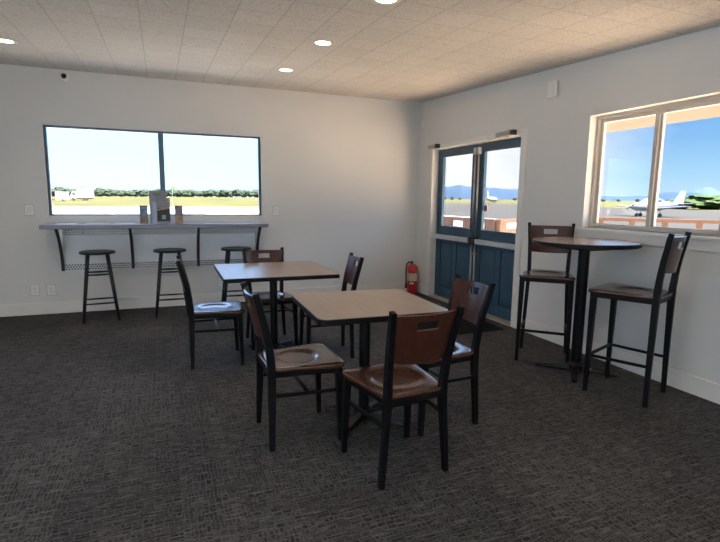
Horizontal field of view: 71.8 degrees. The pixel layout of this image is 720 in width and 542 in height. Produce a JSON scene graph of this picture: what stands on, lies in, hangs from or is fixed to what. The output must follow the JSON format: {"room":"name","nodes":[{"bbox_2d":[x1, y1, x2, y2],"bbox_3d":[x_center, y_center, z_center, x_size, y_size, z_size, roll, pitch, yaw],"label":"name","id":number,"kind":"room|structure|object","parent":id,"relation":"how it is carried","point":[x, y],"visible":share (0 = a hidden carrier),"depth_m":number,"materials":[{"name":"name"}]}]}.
{"room":"airport cafe","nodes":[
{"label":"airport cafe","id":0,"kind":"room"},
{"bbox_2d":[0,64,419,304],"bbox_3d":[-2.526,-0.938,6.107,7.520,3.020,0.160,-3,9,-22],"label":"wall","id":1,"kind":"structure","parent":0,"point":[340,171],"depth_m":6.39,"materials":[{"name":"paint"}]},
{"bbox_2d":[24,204,34,215],"bbox_3d":[-3.709,-0.683,5.578,0.091,0.126,0.011,-3,9,-22],"label":"light switch","id":2,"kind":"object","parent":1,"relation":"attached to","point":[29,208],"visible":1,"depth_m":5.58,"materials":[{"name":"plastic"}]},
{"bbox_2d":[30,285,39,295],"bbox_3d":[-3.730,0.220,5.705,0.091,0.126,0.011,-3,9,-22],"label":"wall outlet","id":3,"kind":"object","parent":1,"relation":"attached to","point":[34,289],"visible":1,"depth_m":5.70,"materials":[{"name":"plastic"}]},
{"bbox_2d":[47,284,55,295],"bbox_3d":[-3.579,0.220,5.766,0.091,0.126,0.011,-3,9,-22],"label":"wall outlet","id":4,"kind":"object","parent":1,"relation":"attached to","point":[51,289],"visible":1,"depth_m":5.76,"materials":[{"name":"plastic"}]},
{"bbox_2d":[59,72,69,81],"bbox_3d":[-3.274,-2.154,5.497,0.100,0.100,0.072,-3,9,-22],"label":"security camera","id":5,"kind":"object","parent":1,"relation":"attached to","point":[63,76],"visible":1,"depth_m":5.50,"materials":[{"name":"white plastic"}]},
{"bbox_2d":[41,124,262,215],"bbox_3d":[-2.424,-1.188,6.067,2.436,1.012,0.089,-3,9,-22],"label":"window","id":6,"kind":"structure","parent":1,"relation":"in","point":[44,128],"depth_m":6.01,"materials":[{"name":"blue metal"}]},
{"bbox_2d":[39,222,267,270],"bbox_3d":[-2.368,-0.297,5.995,2.478,0.547,0.339,-3,9,-22],"label":"bar counter","id":7,"kind":"object","parent":1,"relation":"attached to","point":[134,245],"depth_m":6.05,"materials":[{"name":"laminate"}]},
{"bbox_2d":[55,223,77,224],"bbox_3d":[-3.293,-0.529,5.589,0.212,0.007,0.252,-4,9,-27],"label":"magazine","id":8,"kind":"object","parent":7,"relation":"on","point":[56,223],"visible":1,"depth_m":5.56,"materials":[{"name":"white paper"}]},
{"bbox_2d":[84,223,109,224],"bbox_3d":[-3.018,-0.544,5.708,0.212,0.009,0.252,-1,9,-13],"label":"magazine","id":9,"kind":"object","parent":7,"relation":"on","point":[85,223],"visible":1,"depth_m":5.63,"materials":[{"name":"white paper"}]},
{"bbox_2d":[139,205,148,223],"bbox_3d":[-2.556,-0.667,5.880,0.092,0.215,0.070,-3,9,-22],"label":"leaflet","id":10,"kind":"object","parent":7,"relation":"on","point":[143,209],"visible":1,"depth_m":5.88,"materials":[{"name":"blue paper"}]},
{"bbox_2d":[39,222,267,228],"bbox_3d":[-2.365,-0.545,5.958,2.478,0.045,0.339,-3,9,-22],"label":"countertop","id":11,"kind":"structure","parent":7,"relation":"on","point":[237,224],"depth_m":5.78,"materials":[{"name":"laminate"}]},
{"bbox_2d":[149,191,169,223],"bbox_3d":[-2.391,-0.757,5.922,0.220,0.385,0.090,-3,9,-22],"label":"stand","id":12,"kind":"object","parent":7,"relation":"on","point":[153,195],"visible":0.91,"depth_m":5.91,"materials":[{"name":"grey metal"}]},
{"bbox_2d":[152,198,170,222],"bbox_3d":[-2.360,-0.718,5.901,0.200,0.295,0.009,-3,9,-22],"label":"brochure","id":13,"kind":"object","parent":12,"relation":"on","point":[161,207],"visible":1,"depth_m":5.90,"materials":[{"name":"grey paper"}]},
{"bbox_2d":[157,208,169,220],"bbox_3d":[-2.335,-0.669,5.915,0.142,0.155,0.002,-3,9,-22],"label":"photo","id":14,"kind":"object","parent":13,"relation":"attached to","point":[163,214],"depth_m":5.91},
{"bbox_2d":[175,206,182,223],"bbox_3d":[-2.193,-0.684,6.023,0.092,0.215,0.070,-3,9,-22],"label":"leaflet","id":15,"kind":"object","parent":7,"relation":"on","point":[178,209],"visible":1,"depth_m":6.03,"materials":[{"name":"multicoloured paper"}]},
{"bbox_2d":[183,221,204,223],"bbox_3d":[-2.033,-0.592,6.096,0.202,0.017,0.262,-5,10,-33],"label":"magazine","id":16,"kind":"object","parent":7,"relation":"on","point":[191,222],"visible":0.89,"depth_m":6.00,"materials":[{"name":"white paper"}]},
{"bbox_2d":[0,282,406,316],"bbox_3d":[-2.510,0.382,6.217,7.200,0.137,0.016,-3,9,-22],"label":"baseboard","id":17,"kind":"structure","parent":1,"relation":"attached to","point":[136,302],"depth_m":6.12,"materials":[{"name":"white paint"}]},
{"bbox_2d":[218,277,222,286],"bbox_3d":[-1.807,0.144,6.466,0.081,0.126,0.011,-3,9,-22],"label":"wall outlet","id":18,"kind":"object","parent":1,"relation":"attached to","point":[220,282],"visible":0.76,"depth_m":6.46,"materials":[{"name":"plastic"}]},
{"bbox_2d":[273,206,278,215],"bbox_3d":[-1.114,-0.797,6.602,0.081,0.126,0.011,-3,9,-22],"label":"light switch","id":19,"kind":"object","parent":1,"relation":"attached to","point":[275,208],"visible":1,"depth_m":6.60,"materials":[{"name":"plastic"}]},
{"bbox_2d":[0,291,719,541],"bbox_3d":[-0.855,1.131,2.107,7.200,0.120,9.000,-3,9,-22],"label":"floor","id":20,"kind":"structure","parent":0,"point":[109,432],"depth_m":2.75,"materials":[{"name":"carpet"}]},
{"bbox_2d":[79,249,120,323],"bbox_3d":[-2.909,0.157,5.553,0.381,0.767,0.381,-4,9,-28],"label":"round stool","id":21,"kind":"object","parent":20,"relation":"on","point":[106,252],"visible":1,"depth_m":5.45,"materials":[{"name":"paint"}]},
{"bbox_2d":[153,248,187,317],"bbox_3d":[-2.212,0.126,5.828,0.381,0.767,0.381,-2,9,-21],"label":"round stool","id":22,"kind":"object","parent":20,"relation":"on","point":[160,251],"visible":0.84,"depth_m":5.66,"materials":[{"name":"paint"}]},
{"bbox_2d":[175,255,244,369],"bbox_3d":[-1.252,0.320,4.163,0.523,0.884,0.436,-2,9,-20],"label":"dining chair","id":23,"kind":"object","parent":20,"relation":"on","point":[225,310],"visible":1,"depth_m":4.04,"materials":[{"name":"black metal"}]},
{"bbox_2d":[221,246,251,301],"bbox_3d":[-1.510,0.094,6.104,0.381,0.767,0.381,-2,9,-19],"label":"round stool","id":24,"kind":"object","parent":20,"relation":"on","point":[229,249],"visible":0.56,"depth_m":5.96,"materials":[{"name":"paint"}]},
{"bbox_2d":[243,247,297,349],"bbox_3d":[-0.869,0.239,4.753,0.436,0.884,0.523,-3,9,-22],"label":"dining chair","id":25,"kind":"object","parent":20,"relation":"on","point":[283,297],"visible":0.57,"depth_m":4.83,"materials":[{"name":"black metal"}]},
{"bbox_2d":[214,261,339,358],"bbox_3d":[-0.773,0.351,4.455,0.940,0.748,0.914,-2,9,-21],"label":"dining table","id":26,"kind":"object","parent":20,"relation":"on","point":[272,272],"visible":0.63,"depth_m":4.36,"materials":[{"name":"laminate"}]},
{"bbox_2d":[240,282,344,451],"bbox_3d":[-0.398,0.516,2.892,0.523,0.884,0.436,-3,9,-23],"label":"dining chair","id":27,"kind":"object","parent":20,"relation":"on","point":[316,359],"visible":1,"depth_m":2.79,"materials":[{"name":"brown wood"}]},
{"bbox_2d":[299,252,363,357],"bbox_3d":[-0.264,0.298,4.399,0.523,0.884,0.436,-1,9,-15],"label":"dining chair","id":28,"kind":"object","parent":20,"relation":"on","point":[352,272],"visible":0.46,"depth_m":4.43,"materials":[{"name":"black metal"}]},
{"bbox_2d":[292,288,447,433],"bbox_3d":[0.028,0.558,3.102,0.776,0.748,0.754,-2,9,-19],"label":"dining table","id":29,"kind":"object","parent":20,"relation":"on","point":[363,308],"visible":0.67,"depth_m":3.03,"materials":[{"name":"laminate"}]},
{"bbox_2d":[341,304,464,489],"bbox_3d":[0.202,0.574,2.545,0.436,0.884,0.523,-3,9,-26],"label":"dining chair","id":30,"kind":"object","parent":20,"relation":"on","point":[397,382],"visible":1,"depth_m":2.39,"materials":[{"name":"brown wood"}]},
{"bbox_2d":[405,261,417,293],"bbox_3d":[0.768,0.084,7.311,0.165,0.489,0.161,-5,10,-34],"label":"fire extinguisher","id":31,"kind":"object","parent":20,"relation":"on","point":[411,273],"visible":0.99,"depth_m":7.27,"materials":[{"name":"red metal"}]},
{"bbox_2d":[392,274,495,436],"bbox_3d":[0.500,0.492,3.131,0.523,0.884,0.436,-3,9,-22],"label":"dining chair","id":32,"kind":"object","parent":20,"relation":"on","point":[476,306],"visible":0.56,"depth_m":3.04,"materials":[{"name":"brown wood"}]},
{"bbox_2d":[417,319,503,333],"bbox_3d":[0.968,0.587,5.552,0.920,0.008,0.840,-3,9,-22],"label":"entrance mat","id":33,"kind":"object","parent":20,"relation":"on","point":[466,326],"visible":0.27,"depth_m":5.40,"materials":[{"name":"black carpet"}]},
{"bbox_2d":[427,294,510,326],"bbox_3d":[1.378,0.474,6.327,0.160,0.018,1.828,-3,9,-22],"label":"threshold","id":34,"kind":"object","parent":20,"relation":"on","point":[489,316],"visible":0.54,"depth_m":5.84,"materials":[{"name":"metal"}]},
{"bbox_2d":[515,222,574,361],"bbox_3d":[1.635,0.177,4.364,0.440,1.177,0.520,4,9,22],"label":"bar chair","id":35,"kind":"object","parent":20,"relation":"on","point":[534,231],"visible":0.91,"depth_m":4.41,"materials":[{"name":"brown wood"}]},
{"bbox_2d":[532,237,641,382],"bbox_3d":[1.770,0.288,4.001,0.790,1.066,0.790,-3,9,-22],"label":"bar table","id":36,"kind":"object","parent":20,"relation":"on","point":[584,245],"visible":0.99,"depth_m":3.95,"materials":[{"name":"laminate"}]},
{"bbox_2d":[582,231,691,407],"bbox_3d":[1.956,0.301,3.546,0.440,1.177,0.520,-7,11,-42],"label":"bar chair","id":37,"kind":"object","parent":20,"relation":"on","point":[672,257],"visible":1,"depth_m":3.48,"materials":[{"name":"black metal"}]},
{"bbox_2d":[0,0,719,102],"bbox_3d":[-0.821,-1.603,1.708,7.520,0.793,9.320,-3,9,-22],"label":"ceiling","id":38,"kind":"structure","parent":0,"point":[419,51],"depth_m":3.89,"materials":[{"name":"tile"}]},
{"bbox_2d":[0,38,17,43],"bbox_3d":[-3.084,-1.997,4.319,0.183,0.013,0.183,-2,9,-16],"label":"recessed light","id":39,"kind":"object","parent":38,"relation":"in","point":[7,41],"visible":1,"depth_m":4.33,"materials":[{"name":"white plastic"}]},
{"bbox_2d":[0,39,13,42],"bbox_3d":[-3.084,-1.997,4.319,0.126,0.002,0.126,-3,12,-22],"label":"diffuser","id":40,"kind":"object","parent":39,"relation":"attached to","point":[1,40],"depth_m":4.33,"materials":[{"name":"white plastic"}]},
{"bbox_2d":[277,68,294,71],"bbox_3d":[-0.771,-2.091,5.180,0.183,0.013,0.183,-2,9,-16],"label":"recessed light","id":41,"kind":"object","parent":38,"relation":"in","point":[279,69],"visible":1,"depth_m":5.18,"materials":[{"name":"white plastic"}]},
{"bbox_2d":[312,40,333,45],"bbox_3d":[-0.303,-1.863,4.068,0.183,0.013,0.183,-2,9,-16],"label":"recessed light","id":42,"kind":"object","parent":38,"relation":"in","point":[316,42],"visible":1,"depth_m":4.06,"materials":[{"name":"white plastic"}]},
{"bbox_2d":[315,41,330,44],"bbox_3d":[-0.303,-1.864,4.068,0.126,0.002,0.126,-3,12,-22],"label":"diffuser","id":43,"kind":"object","parent":42,"relation":"attached to","point":[318,42],"depth_m":4.07,"materials":[{"name":"white plastic"}]},
{"bbox_2d":[371,0,400,4],"bbox_3d":[0.158,-1.648,3.020,0.183,0.013,0.183,-2,9,-16],"label":"recessed light","id":44,"kind":"object","parent":38,"relation":"in","point":[381,2],"visible":1,"depth_m":3.06,"materials":[{"name":"white plastic"}]},
{"bbox_2d":[376,0,395,2],"bbox_3d":[0.158,-1.649,3.020,0.126,0.002,0.126,-3,12,-22],"label":"diffuser","id":45,"kind":"object","parent":44,"relation":"attached to","point":[381,1],"depth_m":3.05,"materials":[{"name":"white plastic"}]},
{"bbox_2d":[416,26,719,383],"bbox_3d":[2.583,-0.458,3.247,0.160,3.020,9.000,-3,9,-22],"label":"wall","id":46,"kind":"structure","parent":0,"point":[685,66],"depth_m":4.44,"materials":[{"name":"paint"}]},
{"bbox_2d":[428,144,446,149],"bbox_3d":[1.031,-1.668,6.692,0.084,0.094,0.388,-3,9,-26],"label":"door closer","id":47,"kind":"object","parent":46,"relation":"in","point":[435,146],"depth_m":6.68,"materials":[{"name":"metal"}]},
{"bbox_2d":[433,144,479,298],"bbox_3d":[1.242,-0.601,6.584,0.117,2.026,0.950,-3,9,-22],"label":"door","id":48,"kind":"structure","parent":46,"relation":"in","point":[454,255],"depth_m":6.67,"materials":[{"name":"blue paint"}]},
{"bbox_2d":[426,128,527,327],"bbox_3d":[1.373,-0.557,6.154,0.090,2.108,1.965,-3,9,-22],"label":"door frame","id":49,"kind":"structure","parent":46,"relation":"attached to","point":[523,132],"depth_m":5.34,"materials":[{"name":"white paint"}]},
{"bbox_2d":[471,137,520,321],"bbox_3d":[1.594,-0.468,5.707,0.117,2.026,0.950,-3,9,-22],"label":"door","id":50,"kind":"structure","parent":46,"relation":"in","point":[494,251],"depth_m":5.85,"materials":[{"name":"blue paint"}]},
{"bbox_2d":[479,129,516,143],"bbox_3d":[1.496,-1.494,5.539,0.082,0.094,0.704,-2,9,-19],"label":"door closer","id":51,"kind":"object","parent":46,"relation":"in","point":[507,133],"depth_m":5.34,"materials":[{"name":"metal"}]},
{"bbox_2d":[547,80,557,97],"bbox_3d":[1.834,-1.730,4.734,0.034,0.150,0.110,-3,9,-22],"label":"sensor box","id":52,"kind":"object","parent":46,"relation":"attached to","point":[553,85],"visible":1,"depth_m":4.71,"materials":[{"name":"plastic"}]},
{"bbox_2d":[417,283,719,404],"bbox_3d":[2.488,0.854,3.398,0.016,0.137,8.984,-3,9,-22],"label":"baseboard","id":53,"kind":"structure","parent":46,"relation":"attached to","point":[705,389],"depth_m":3.94,"materials":[{"name":"white paint"}]},
{"bbox_2d":[575,92,719,252],"bbox_3d":[2.290,-0.741,3.875,0.170,1.080,1.353,-3,9,-22],"label":"window","id":54,"kind":"structure","parent":46,"relation":"in","point":[697,242],"depth_m":3.95,"materials":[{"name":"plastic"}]},
{"bbox_2d":[606,105,719,132],"bbox_3d":[2.777,-1.435,3.776,0.670,0.395,9.100,-3,9,-22],"label":"eave","id":55,"kind":"object","parent":46,"relation":"attached to","point":[709,111],"depth_m":4.43},
{"label":"outside","id":56,"kind":"structure","parent":0,"visible":0},
{"bbox_2d":[52,196,719,228],"bbox_3d":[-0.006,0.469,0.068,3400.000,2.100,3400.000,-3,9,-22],"label":"ground","id":57,"kind":"structure","parent":56,"point":[503,208],"depth_m":74.79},
{"bbox_2d":[51,189,57,195],"bbox_3d":[-204.850,-52.212,330.411,8.098,5.269,7.056,0,8,-3],"label":"tree","id":58,"kind":"object","parent":57,"relation":"on","point":[53,191],"visible":0.34,"depth_m":328.41,"materials":[{"name":"green plant"}]},
{"bbox_2d":[54,186,64,191],"bbox_3d":[-207.803,-55.219,344.479,8.077,7.130,9.234,3,8,12],"label":"tree","id":59,"kind":"object","parent":57,"relation":"on","point":[58,188],"visible":0.34,"depth_m":341.54,"materials":[{"name":"green plant"}]},
{"bbox_2d":[52,192,68,200],"bbox_3d":[-69.334,-17.214,114.916,3.511,2.150,2.120,-3,9,-23],"label":"trailer","id":60,"kind":"object","parent":57,"relation":"on","point":[63,196],"visible":0.88,"depth_m":114.23,"materials":[{"name":"metal"}]},
{"bbox_2d":[61,188,74,195],"bbox_3d":[-196.382,-53.109,335.031,9.610,5.785,7.868,5,9,28],"label":"tree","id":61,"kind":"object","parent":57,"relation":"on","point":[69,190],"visible":0.48,"depth_m":332.49,"materials":[{"name":"green plant"}]},
{"bbox_2d":[70,188,93,200],"bbox_3d":[-72.566,-19.994,129.980,5.330,3.144,2.400,-3,9,-24],"label":"box truck","id":62,"kind":"object","parent":57,"relation":"on","point":[83,194],"visible":1,"depth_m":129.06,"materials":[{"name":"metal"}]},
{"bbox_2d":[94,187,105,196],"bbox_3d":[-180.232,-54.625,343.568,7.342,6.447,8.426,1,8,0],"label":"tree","id":63,"kind":"object","parent":57,"relation":"on","point":[98,191],"visible":1,"depth_m":341.33,"materials":[{"name":"green plant"}]},
{"bbox_2d":[104,189,109,196],"bbox_3d":[-182.244,-56.519,358.294,8.419,5.919,7.363,3,9,15],"label":"tree","id":64,"kind":"object","parent":57,"relation":"on","point":[107,190],"visible":0.41,"depth_m":356.01,"materials":[{"name":"green plant"}]},
{"bbox_2d":[108,189,120,195],"bbox_3d":[-171.763,-54.752,348.224,7.434,5.428,9.080,6,10,31],"label":"tree","id":65,"kind":"object","parent":57,"relation":"on","point":[116,192],"visible":1,"depth_m":345.44,"materials":[{"name":"green plant"}]},
{"bbox_2d":[119,190,125,196],"bbox_3d":[-173.738,-56.618,362.653,6.893,5.494,9.057,-7,11,-43],"label":"tree","id":66,"kind":"object","parent":57,"relation":"on","point":[121,191],"visible":0.49,"depth_m":359.99,"materials":[{"name":"green plant"}]},
{"bbox_2d":[124,190,135,196],"bbox_3d":[-162.862,-54.963,352.006,8.236,4.838,7.471,-4,9,-28],"label":"tree","id":67,"kind":"object","parent":57,"relation":"on","point":[129,193],"visible":1,"depth_m":350.28,"materials":[{"name":"green plant"}]},
{"bbox_2d":[132,189,139,196],"bbox_3d":[-164.792,-57.413,367.001,8.195,6.172,8.699,-1,8,-12],"label":"tree","id":68,"kind":"object","parent":57,"relation":"on","point":[136,191],"visible":0.48,"depth_m":364.01,"materials":[{"name":"green plant"}]},
{"bbox_2d":[139,189,148,196],"bbox_3d":[-154.463,-55.884,355.672,7.874,5.674,6.861,1,8,3],"label":"tree","id":69,"kind":"object","parent":57,"relation":"on","point":[143,192],"visible":0.92,"depth_m":353.67,"materials":[{"name":"green plant"}]},
{"bbox_2d":[166,188,177,196],"bbox_3d":[-137.234,-57.265,363.133,8.246,6.405,9.090,-3,9,-25],"label":"tree","id":70,"kind":"object","parent":57,"relation":"on","point":[171,192],"visible":0.98,"depth_m":360.56,"materials":[{"name":"green plant"}]},
{"bbox_2d":[179,189,190,196],"bbox_3d":[-128.403,-57.290,366.170,7.824,5.661,8.980,2,8,6],"label":"tree","id":71,"kind":"object","parent":57,"relation":"on","point":[184,193],"visible":0.98,"depth_m":363.48,"materials":[{"name":"green plant"}]},
{"bbox_2d":[189,189,194,196],"bbox_3d":[-128.550,-59.590,380.559,8.262,6.083,7.226,4,9,21],"label":"tree","id":72,"kind":"object","parent":57,"relation":"on","point":[192,191],"visible":0.52,"depth_m":378.14,"materials":[{"name":"green plant"}]},
{"bbox_2d":[194,190,203,196],"bbox_3d":[-119.704,-57.326,368.738,6.720,5.069,8.208,7,10,37],"label":"tree","id":73,"kind":"object","parent":57,"relation":"on","point":[197,193],"visible":0.98,"depth_m":366.86,"materials":[{"name":"green plant"}]},
{"bbox_2d":[205,189,217,196],"bbox_3d":[-111.241,-58.292,371.665,9.529,6.210,8.645,-3,9,-22],"label":"tree","id":74,"kind":"object","parent":57,"relation":"on","point":[210,192],"visible":0.98,"depth_m":369.56,"materials":[{"name":"green plant"}]},
{"bbox_2d":[218,189,229,196],"bbox_3d":[-102.031,-58.582,374.195,8.507,6.144,7.412,2,8,9],"label":"tree","id":75,"kind":"object","parent":57,"relation":"on","point":[223,192],"visible":0.95,"depth_m":371.60,"materials":[{"name":"green plant"}]},
{"bbox_2d":[232,189,242,196],"bbox_3d":[-92.557,-59.048,376.287,9.440,6.561,7.729,8,11,40],"label":"tree","id":76,"kind":"object","parent":57,"relation":"on","point":[236,192],"visible":0.97,"depth_m":373.82,"materials":[{"name":"green plant"}]},
{"bbox_2d":[245,190,254,196],"bbox_3d":[-83.748,-58.754,378.047,7.473,5.554,8.238,-2,9,-19],"label":"tree","id":77,"kind":"object","parent":57,"relation":"on","point":[249,193],"visible":0.98,"depth_m":376.25,"materials":[{"name":"green plant"}]},
{"bbox_2d":[252,189,257,196],"bbox_3d":[-81.444,-61.179,392.969,8.643,7.102,8.142,0,8,-3],"label":"tree","id":78,"kind":"object","parent":57,"relation":"on","point":[255,191],"visible":0.41,"depth_m":390.52,"materials":[{"name":"green plant"}]},
{"bbox_2d":[444,216,495,230],"bbox_3d":[2.117,-0.462,9.816,0.090,1.180,1.527,-4,9,-27],"label":"barrier","id":79,"kind":"object","parent":57,"relation":"on","point":[489,224],"visible":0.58,"depth_m":9.75,"materials":[{"name":"brown brick"}]},
{"bbox_2d":[486,190,496,202],"bbox_3d":[42.504,-23.900,160.180,7.440,4.160,8.432,7,11,38],"label":"aircraft","id":80,"kind":"object","parent":57,"relation":"on","point":[492,199],"visible":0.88,"depth_m":158.85,"materials":[{"name":"metal"}]},
{"bbox_2d":[496,219,515,232],"bbox_3d":[3.163,-0.437,9.736,1.845,1.180,0.090,-7,12,-44],"label":"barrier","id":81,"kind":"object","parent":57,"relation":"on","point":[501,224],"visible":0.3,"depth_m":9.11,"materials":[{"name":"brick"}]},
{"bbox_2d":[615,191,694,216],"bbox_3d":[30.914,-7.051,51.940,7.524,2.760,7.754,5,9,26],"label":"aircraft","id":82,"kind":"object","parent":57,"relation":"on","point":[640,206],"visible":0.71,"depth_m":51.87,"materials":[{"name":"metal"}]},
{"bbox_2d":[598,217,719,229],"bbox_3d":[6.122,-0.534,10.645,3.155,1.180,0.090,5,9,25],"label":"barrier","id":83,"kind":"object","parent":57,"relation":"on","point":[699,223],"visible":0.19,"depth_m":10.39,"materials":[{"name":"brick"}]},
{"bbox_2d":[666,194,719,209],"bbox_3d":[71.077,-14.147,102.519,15.507,3.166,12.511,-3,9,-22],"label":"shrub","id":84,"kind":"object","parent":57,"relation":"on","point":[701,201],"visible":0.66,"depth_m":98.72,"materials":[{"name":"green plant"}]},
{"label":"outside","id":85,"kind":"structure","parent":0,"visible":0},
{"bbox_2d":[445,185,702,200],"bbox_3d":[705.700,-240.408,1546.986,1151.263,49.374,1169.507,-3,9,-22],"label":"hills","id":86,"kind":"structure","parent":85,"point":[457,191],"depth_m":1479.95,"materials":[{"name":"blue"}]},
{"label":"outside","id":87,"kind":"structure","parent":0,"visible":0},
{"bbox_2d":[512,187,719,195],"bbox_3d":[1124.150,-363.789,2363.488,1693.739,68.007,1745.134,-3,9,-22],"label":"hills","id":88,"kind":"structure","parent":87,"point":[705,190],"depth_m":2039.71,"materials":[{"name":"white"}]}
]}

